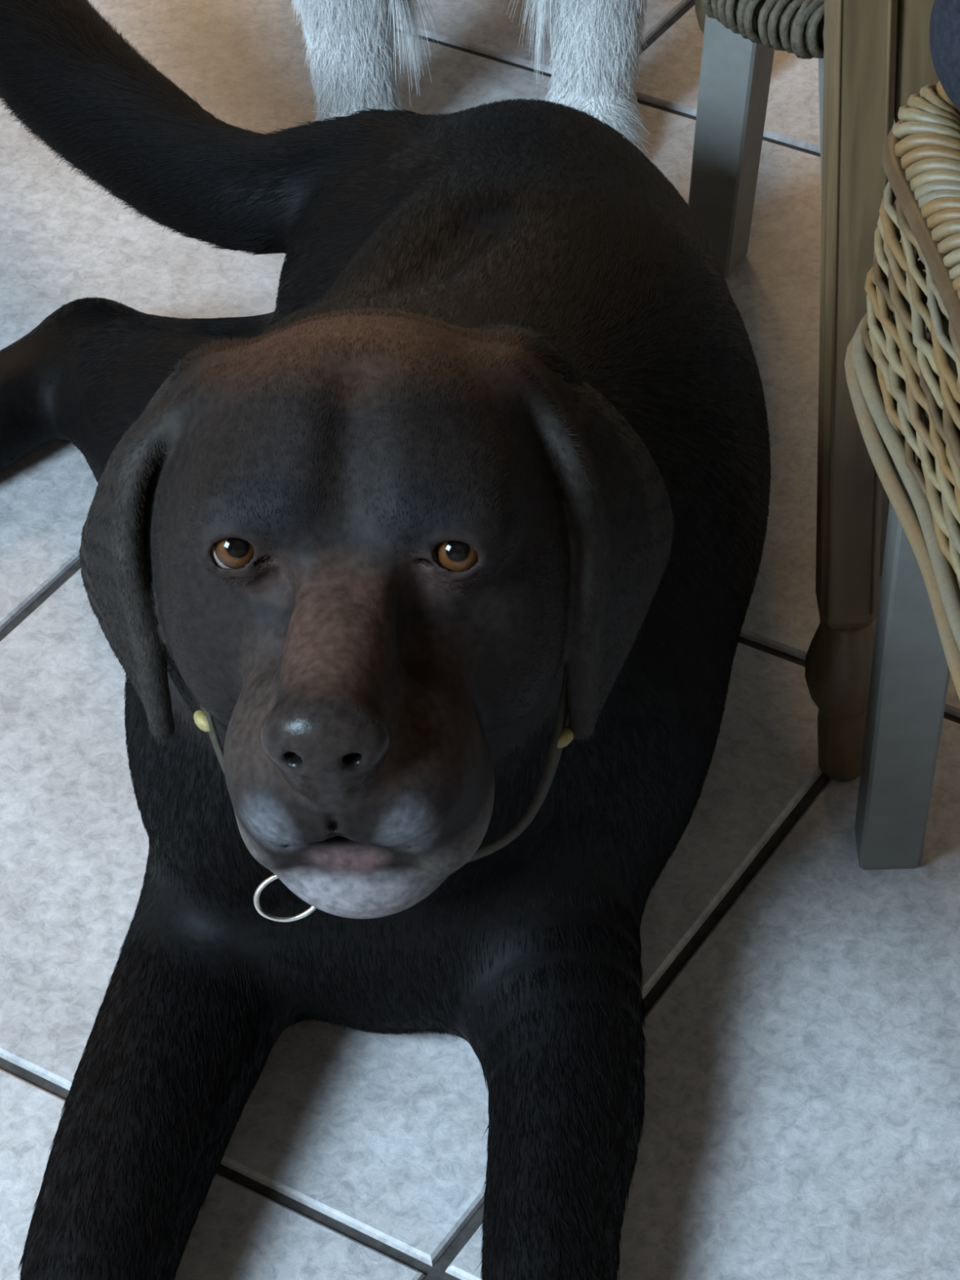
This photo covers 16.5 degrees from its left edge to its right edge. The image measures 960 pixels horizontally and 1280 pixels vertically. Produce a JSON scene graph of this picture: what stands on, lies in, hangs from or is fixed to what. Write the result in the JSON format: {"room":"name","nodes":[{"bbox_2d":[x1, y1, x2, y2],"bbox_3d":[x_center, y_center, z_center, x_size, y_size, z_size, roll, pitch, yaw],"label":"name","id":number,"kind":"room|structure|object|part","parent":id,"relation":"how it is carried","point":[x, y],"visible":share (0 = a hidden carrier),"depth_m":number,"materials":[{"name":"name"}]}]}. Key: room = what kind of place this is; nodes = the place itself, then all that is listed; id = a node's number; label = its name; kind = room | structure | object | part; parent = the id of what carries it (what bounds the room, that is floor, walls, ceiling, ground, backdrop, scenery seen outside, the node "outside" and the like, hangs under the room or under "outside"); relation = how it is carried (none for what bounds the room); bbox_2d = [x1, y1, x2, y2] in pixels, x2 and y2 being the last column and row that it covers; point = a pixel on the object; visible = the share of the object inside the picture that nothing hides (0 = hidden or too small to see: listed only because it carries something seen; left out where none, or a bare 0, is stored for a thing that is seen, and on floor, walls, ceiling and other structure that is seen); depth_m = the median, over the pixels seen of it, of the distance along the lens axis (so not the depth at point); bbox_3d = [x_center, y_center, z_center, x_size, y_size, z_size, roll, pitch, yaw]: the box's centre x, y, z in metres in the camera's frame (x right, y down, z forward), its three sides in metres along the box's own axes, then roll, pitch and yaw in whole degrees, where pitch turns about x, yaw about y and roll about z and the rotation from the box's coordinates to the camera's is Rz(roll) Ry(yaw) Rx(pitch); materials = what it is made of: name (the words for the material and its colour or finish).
{"room":"dining room","nodes":[
{"label":"dining room","id":0,"kind":"room"},
{"bbox_2d":[0,0,959,1279],"bbox_3d":[0.045,-0.218,1.893,5.400,0.030,5.600,-3,41,0],"label":"floor","id":1,"kind":"structure","parent":0,"point":[802,1029],"depth_m":1.48,"materials":[{"name":"tile"}]},
{"bbox_2d":[0,0,772,1279],"bbox_3d":[-0.121,-0.156,1.524,0.505,0.374,1.092,-3,41,0],"label":"labrador","id":2,"kind":"object","parent":1,"relation":"on","point":[420,583],"visible":1,"depth_m":1.33,"materials":[{"name":"black fur"}]},
{"bbox_2d":[291,0,651,155],"bbox_3d":[-0.004,-0.553,1.931,0.249,0.428,0.661,-5,41,-2],"label":"dog","id":3,"kind":"object","parent":1,"relation":"on","point":[350,46],"visible":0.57,"depth_m":1.91},
{"bbox_2d":[688,0,895,575],"bbox_3d":[0.283,-0.361,1.562,0.387,0.600,0.347,-3,41,0],"label":"chair","id":4,"kind":"object","parent":1,"relation":"on","point":[741,37],"visible":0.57,"depth_m":1.77,"materials":[{"name":"grey paint"}]},
{"bbox_3d":[0.140,-0.324,1.757,0.056,0.300,0.038,18,45,23],"label":"leg","id":5,"kind":"part","parent":4,"relation":"part of","materials":[{"name":"grey paint"}]},
{"bbox_3d":[0.282,-0.375,1.551,0.387,0.038,0.347,-3,41,0],"label":"rush cord","id":6,"kind":"part","parent":4,"relation":"part of","materials":[{"name":"grey fabric"}]},
{"bbox_3d":[0.282,-0.376,1.550,0.364,0.038,0.325,-3,41,0],"label":"seat","id":7,"kind":"part","parent":4,"relation":"part of","materials":[{"name":"grey wicker"}]},
{"bbox_3d":[0.177,-0.155,1.561,0.040,0.300,0.036,-3,41,0],"label":"leg","id":8,"kind":"part","parent":4,"relation":"part of","materials":[{"name":"grey paint"}]},
{"bbox_2d":[694,0,939,782],"bbox_3d":[0.399,-0.421,1.528,0.557,0.725,0.626,-3,41,0],"label":"wooden table","id":9,"kind":"object","parent":1,"relation":"on","point":[877,53],"visible":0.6,"depth_m":1.36,"materials":[{"name":"brown wood"}]},
{"bbox_3d":[0.145,-0.363,1.958,0.036,0.094,0.036,-3,41,0],"label":"leg","id":10,"kind":"part","parent":9,"relation":"part of","materials":[{"name":"brown wood"}]},
{"bbox_3d":[0.166,0.024,1.513,0.036,0.094,0.036,-3,41,0],"label":"leg","id":11,"kind":"part","parent":9,"relation":"part of","materials":[{"name":"brown wood"}]},
{"bbox_3d":[0.147,-0.239,1.283,0.034,0.606,0.026,-3,41,0],"label":"leg post","id":12,"kind":"part","parent":9,"relation":"part of","materials":[{"name":"brown wood"}]},
{"bbox_3d":[0.166,-0.337,1.197,0.020,0.348,0.016,-3,41,0],"label":"rail","id":13,"kind":"part","parent":9,"relation":"part of","materials":[{"name":"brown wood"}]},
{"bbox_2d":[854,257,950,870],"bbox_3d":[0.352,-0.049,1.047,0.387,0.800,0.537,-3,41,0],"label":"chair","id":14,"kind":"object","parent":1,"relation":"on","point":[910,673],"visible":0.61,"depth_m":1.39,"materials":[{"name":"grey paint"}]},
{"bbox_2d":[844,80,959,700],"bbox_3d":[0.262,-0.064,0.925,0.281,0.095,0.286,-7,41,-4],"label":"wicker basket","id":15,"kind":"object","parent":14,"relation":"on","point":[903,376],"visible":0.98,"depth_m":0.96,"materials":[{"name":"beige wicker"}]},
{"bbox_3d":[0.264,-0.030,0.953,0.298,0.008,0.302,-3,41,0],"label":"border rod","id":16,"kind":"part","parent":15,"relation":"part of","materials":[{"name":"beige wicker"}]},
{"bbox_3d":[0.263,-0.035,0.950,0.292,0.008,0.296,-3,41,0],"label":"border rod","id":17,"kind":"part","parent":15,"relation":"part of","materials":[{"name":"beige wicker"}]},
{"bbox_3d":[0.261,-0.089,0.903,0.261,0.010,0.266,-7,41,-4],"label":"border rod","id":18,"kind":"part","parent":15,"relation":"part of","materials":[{"name":"beige wicker"}]},
{"bbox_3d":[0.146,-0.017,0.945,0.019,0.006,0.257,-7,41,-4],"label":"rod","id":19,"kind":"part","parent":15,"relation":"part of","materials":[{"name":"beige wicker"}]},
{"bbox_2d":[928,0,959,111],"bbox_3d":[0.227,-0.101,0.902,0.201,0.163,0.179,-3,41,0],"label":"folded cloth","id":20,"kind":"object","parent":15,"relation":"in","point":[944,20],"visible":1,"depth_m":0.90,"materials":[{"name":"blue fabric"}]},
{"bbox_3d":[0.168,-0.019,0.947,0.019,0.006,0.257,-7,41,-4],"label":"rod","id":21,"kind":"part","parent":15,"relation":"part of","materials":[{"name":"beige wicker"}]}
]}

